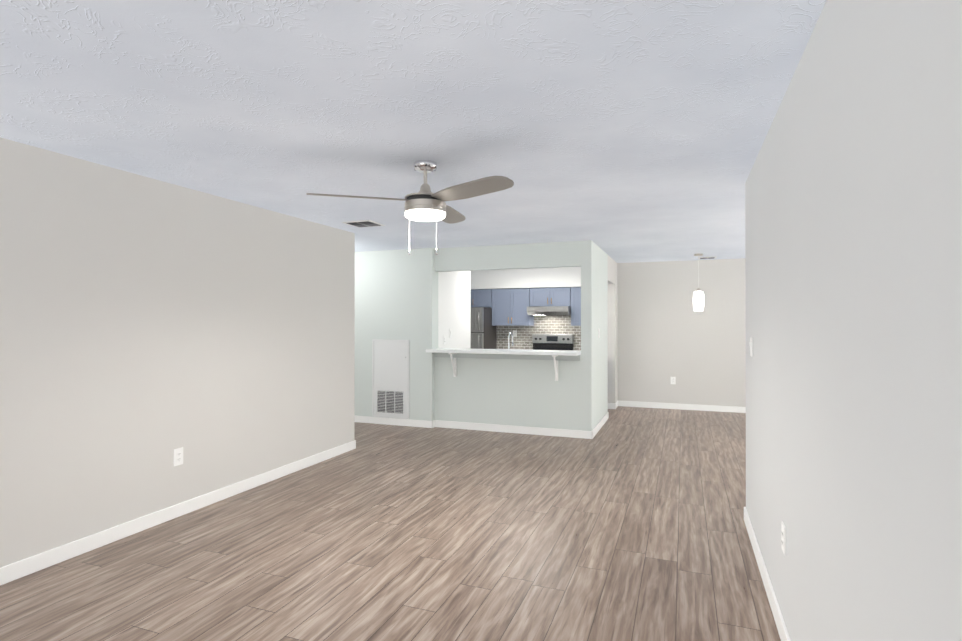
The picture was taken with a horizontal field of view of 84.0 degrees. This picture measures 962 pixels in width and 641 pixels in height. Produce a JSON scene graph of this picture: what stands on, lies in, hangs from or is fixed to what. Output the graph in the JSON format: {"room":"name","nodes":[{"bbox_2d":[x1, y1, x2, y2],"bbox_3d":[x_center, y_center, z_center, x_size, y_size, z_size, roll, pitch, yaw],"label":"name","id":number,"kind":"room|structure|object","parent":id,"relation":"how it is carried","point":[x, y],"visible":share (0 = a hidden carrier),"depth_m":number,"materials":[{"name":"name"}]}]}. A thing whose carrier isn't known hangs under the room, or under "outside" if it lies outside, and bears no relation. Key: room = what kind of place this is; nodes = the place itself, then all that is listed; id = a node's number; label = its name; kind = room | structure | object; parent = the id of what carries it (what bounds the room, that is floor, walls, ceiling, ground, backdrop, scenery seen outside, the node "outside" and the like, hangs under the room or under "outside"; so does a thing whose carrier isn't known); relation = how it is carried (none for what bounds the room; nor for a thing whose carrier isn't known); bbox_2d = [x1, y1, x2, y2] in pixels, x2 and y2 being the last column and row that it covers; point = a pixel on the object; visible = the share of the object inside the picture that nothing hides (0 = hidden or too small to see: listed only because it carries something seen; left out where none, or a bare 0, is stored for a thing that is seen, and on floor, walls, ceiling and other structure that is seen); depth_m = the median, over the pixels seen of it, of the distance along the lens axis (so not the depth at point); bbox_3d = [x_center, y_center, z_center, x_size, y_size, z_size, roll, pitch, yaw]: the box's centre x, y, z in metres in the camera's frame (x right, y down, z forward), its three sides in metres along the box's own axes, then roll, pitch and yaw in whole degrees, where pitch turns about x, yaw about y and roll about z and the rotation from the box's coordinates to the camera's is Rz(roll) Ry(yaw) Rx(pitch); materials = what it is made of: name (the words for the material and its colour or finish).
{"room":"living room","nodes":[
{"label":"living room","id":0,"kind":"room"},
{"bbox_2d":[0,137,354,567],"bbox_3d":[-3.700,0.223,3.577,2.485,2.440,6.240,0,0,21],"label":"wall","id":1,"kind":"structure","parent":0,"point":[148,326],"depth_m":3.71,"materials":[{"name":"beige paint"}]},
{"bbox_2d":[0,440,355,585],"bbox_3d":[-2.508,1.395,3.194,0.013,0.095,6.133,0,0,21],"label":"baseboard","id":2,"kind":"structure","parent":1,"relation":"attached to","point":[31,565],"depth_m":3.70,"materials":[{"name":"white wood"}]},
{"bbox_2d":[173,447,182,465],"bbox_3d":[-2.228,1.004,3.937,0.009,0.124,0.079,0,0,21],"label":"outlet","id":3,"kind":"object","parent":1,"relation":"attached to","point":[178,457],"visible":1,"depth_m":3.93,"materials":[{"name":"white plastic"}]},
{"bbox_2d":[0,406,780,640],"bbox_3d":[0.039,1.476,4.473,8.840,0.060,10.570,0,0,21],"label":"floor","id":4,"kind":"structure","parent":0,"point":[626,524],"depth_m":3.31,"materials":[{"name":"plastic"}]},
{"bbox_2d":[471,307,496,348],"bbox_3d":[-0.203,0.618,9.658,0.754,1.688,0.801,0,0,21],"label":"fridge","id":5,"kind":"object","parent":4,"relation":"on","point":[483,333],"visible":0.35,"depth_m":9.28,"materials":[{"name":"grey metal"}]},
{"bbox_2d":[532,334,573,349],"bbox_3d":[1.173,0.840,9.193,0.716,1.202,0.679,0,0,21],"label":"range","id":6,"kind":"object","parent":4,"relation":"on","point":[552,341],"visible":0.35,"depth_m":9.41,"materials":[{"name":"grey metal"}]},
{"bbox_2d":[354,248,437,420],"bbox_3d":[-1.930,0.236,7.826,2.785,2.440,0.200,0,0,21],"label":"wall","id":7,"kind":"structure","parent":0,"point":[396,294],"depth_m":7.41,"materials":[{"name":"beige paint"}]},
{"bbox_2d":[372,339,408,418],"bbox_3d":[-1.263,0.810,7.449,0.580,1.090,0.026,0,0,21],"label":"air vent","id":8,"kind":"object","parent":7,"relation":"in","point":[390,378],"visible":1,"depth_m":7.45,"materials":[{"name":"white metal"}]},
{"bbox_2d":[354,415,431,427],"bbox_3d":[-1.906,1.408,7.699,2.678,0.095,0.013,0,0,21],"label":"baseboard","id":9,"kind":"structure","parent":7,"relation":"attached to","point":[396,421],"depth_m":7.43,"materials":[{"name":"white wood"}]},
{"bbox_2d":[0,0,826,262],"bbox_3d":[0.039,-1.024,4.481,8.840,0.060,10.570,0,0,21],"label":"ceiling","id":10,"kind":"structure","parent":0,"point":[625,131],"depth_m":2.48,"materials":[{"name":"paint"}]},
{"bbox_2d":[342,220,384,227],"bbox_3d":[-1.196,-0.983,5.456,0.320,0.013,0.300,0,0,21],"label":"ceiling vent","id":11,"kind":"object","parent":10,"relation":"in","point":[364,223],"visible":0.98,"depth_m":5.41,"materials":[{"name":"white metal"}]},
{"bbox_2d":[306,160,513,254],"bbox_3d":[-0.276,-0.701,3.501,1.261,0.590,1.168,0,0,21],"label":"ceiling fan","id":12,"kind":"object","parent":10,"relation":"hanging from","point":[424,204],"visible":1,"depth_m":3.27,"materials":[{"name":"silver metal"}]},
{"bbox_2d":[693,254,703,310],"bbox_3d":[3.220,-0.560,7.910,0.146,0.846,0.146,0,0,21],"label":"pendant light","id":13,"kind":"object","parent":10,"relation":"hanging from","point":[698,299],"visible":1,"depth_m":7.86,"materials":[{"name":"white glass"}]},
{"bbox_2d":[699,256,716,258],"bbox_3d":[3.528,-0.975,8.330,0.260,0.013,0.200,0,0,21],"label":"ceiling vent","id":14,"kind":"object","parent":10,"relation":"in","point":[707,257],"visible":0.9,"depth_m":8.27,"materials":[{"name":"white metal"}]},
{"bbox_2d":[438,271,470,348],"bbox_3d":[-1.683,0.238,8.481,2.785,2.440,1.200,0,0,21],"label":"wall","id":15,"kind":"structure","parent":0,"point":[454,301],"depth_m":7.95,"materials":[{"name":"white paint"}]},
{"bbox_2d":[435,241,580,429],"bbox_3d":[0.321,0.234,7.016,2.000,2.440,0.120,0,0,21],"label":"wall","id":16,"kind":"structure","parent":0,"point":[523,392],"depth_m":6.93,"materials":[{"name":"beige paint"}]},
{"bbox_2d":[426,348,580,380],"bbox_3d":[0.281,0.568,6.908,1.996,0.372,0.450,0,0,21],"label":"countertop","id":17,"kind":"structure","parent":16,"relation":"on","point":[554,355],"depth_m":6.80,"materials":[{"name":"white stone"}]},
{"bbox_2d":[435,420,591,438],"bbox_3d":[0.371,1.406,6.923,2.130,0.095,0.013,0,0,21],"label":"baseboard","id":18,"kind":"structure","parent":16,"relation":"attached to","point":[520,429],"depth_m":6.89,"materials":[{"name":"white wood"}]},
{"bbox_2d":[508,332,513,348],"bbox_3d":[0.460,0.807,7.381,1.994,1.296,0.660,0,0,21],"label":"faucet","id":19,"kind":"object","parent":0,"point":[509,340],"depth_m":7.17,"materials":[{"name":"silver metal"}]},
{"bbox_2d":[471,267,580,288],"bbox_3d":[0.811,-0.775,9.534,2.865,0.406,0.330,0,0,21],"label":"soffit","id":20,"kind":"structure","parent":0,"point":[531,278],"depth_m":9.36,"materials":[{"name":"white paint"}]},
{"bbox_2d":[581,240,616,430],"bbox_3d":[1.783,0.236,7.869,0.130,2.440,2.750,0,0,21],"label":"wall","id":21,"kind":"structure","parent":0,"point":[594,347],"depth_m":7.01,"materials":[{"name":"beige paint"}]},
{"bbox_2d":[592,412,608,438],"bbox_3d":[1.624,1.407,7.245,0.013,0.095,1.503,0,0,21],"label":"baseboard","id":22,"kind":"structure","parent":21,"relation":"attached to","point":[599,425],"depth_m":7.12,"materials":[{"name":"white wood"}]},
{"bbox_2d":[608,403,615,408],"bbox_3d":[2.146,1.412,8.806,0.143,0.095,0.013,0,0,21],"label":"baseboard","id":23,"kind":"structure","parent":21,"relation":"attached to","point":[611,405],"depth_m":8.80,"materials":[{"name":"white wood"}]},
{"bbox_2d":[489,258,745,406],"bbox_3d":[1.889,0.241,9.363,8.840,2.440,0.120,0,0,21],"label":"wall","id":24,"kind":"structure","parent":0,"point":[666,332],"depth_m":8.77,"materials":[{"name":"beige paint"}]},
{"bbox_2d":[471,289,491,307],"bbox_3d":[-0.119,-0.405,9.882,0.754,0.325,0.332,0,0,21],"label":"upper cabinet","id":25,"kind":"object","parent":24,"relation":"attached to","point":[481,297],"visible":0.46,"depth_m":9.70,"materials":[{"name":"blue paint"}]},
{"bbox_2d":[492,288,533,325],"bbox_3d":[0.569,-0.238,9.621,0.706,0.660,0.332,0,0,21],"label":"upper cabinet","id":26,"kind":"object","parent":24,"relation":"attached to","point":[509,307],"visible":1,"depth_m":9.49,"materials":[{"name":"blue paint"}]},
{"bbox_2d":[497,315,580,350],"bbox_3d":[1.250,0.152,9.537,2.043,0.820,0.008,0,0,21],"label":"tile backsplash","id":27,"kind":"structure","parent":24,"relation":"attached to","point":[548,325],"depth_m":9.63,"materials":[{"name":"white tile"}]},
{"bbox_2d":[530,287,570,306],"bbox_3d":[1.238,-0.406,9.368,0.716,0.325,0.332,0,0,21],"label":"upper cabinet","id":28,"kind":"object","parent":24,"relation":"attached to","point":[557,296],"visible":0.98,"depth_m":9.24,"materials":[{"name":"blue paint"}]},
{"bbox_2d":[527,306,570,315],"bbox_3d":[1.208,-0.161,9.289,0.716,0.152,0.496,0,0,21],"label":"range hood","id":29,"kind":"object","parent":28,"relation":"attached to","point":[551,311],"visible":0.96,"depth_m":9.07,"materials":[{"name":"silver metal"}]},
{"bbox_2d":[571,287,580,325],"bbox_3d":[1.861,-0.240,9.132,0.610,0.660,0.332,0,0,21],"label":"upper cabinet","id":30,"kind":"object","parent":24,"relation":"attached to","point":[575,306],"visible":0.23,"depth_m":9.09,"materials":[{"name":"blue paint"}]},
{"bbox_2d":[671,377,675,383],"bbox_3d":[3.166,0.989,8.808,0.079,0.124,0.009,0,0,21],"label":"outlet","id":31,"kind":"object","parent":24,"relation":"attached to","point":[673,380],"visible":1,"depth_m":8.80,"materials":[{"name":"white plastic"}]},
{"bbox_2d":[618,401,745,412],"bbox_3d":[4.107,1.411,8.449,3.805,0.095,0.013,0,0,21],"label":"baseboard","id":32,"kind":"structure","parent":24,"relation":"attached to","point":[736,409],"depth_m":8.74,"materials":[{"name":"white wood"}]},
{"bbox_2d":[745,0,961,640],"bbox_3d":[2.107,0.215,0.916,2.450,2.440,5.375,0,0,21],"label":"wall","id":33,"kind":"structure","parent":0,"point":[853,229],"depth_m":1.34,"materials":[{"name":"beige paint"}]},
{"bbox_2d":[749,337,752,356],"bbox_3d":[1.765,0.173,3.497,0.015,0.124,0.079,0,0,21],"label":"light switch","id":34,"kind":"object","parent":33,"relation":"attached to","point":[751,346],"visible":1,"depth_m":3.47,"materials":[{"name":"white plastic"}]},
{"bbox_2d":[744,507,790,640],"bbox_3d":[0.979,1.389,1.411,0.013,0.095,5.268,0,0,21],"label":"baseboard","id":35,"kind":"structure","parent":33,"relation":"attached to","point":[779,621],"depth_m":2.78,"materials":[{"name":"white wood"}]},
{"bbox_2d":[781,521,785,555],"bbox_3d":[1.347,0.970,2.381,0.009,0.124,0.079,0,0,21],"label":"outlet","id":36,"kind":"object","parent":33,"relation":"attached to","point":[783,537],"visible":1,"depth_m":2.37,"materials":[{"name":"white plastic"}]}
]}

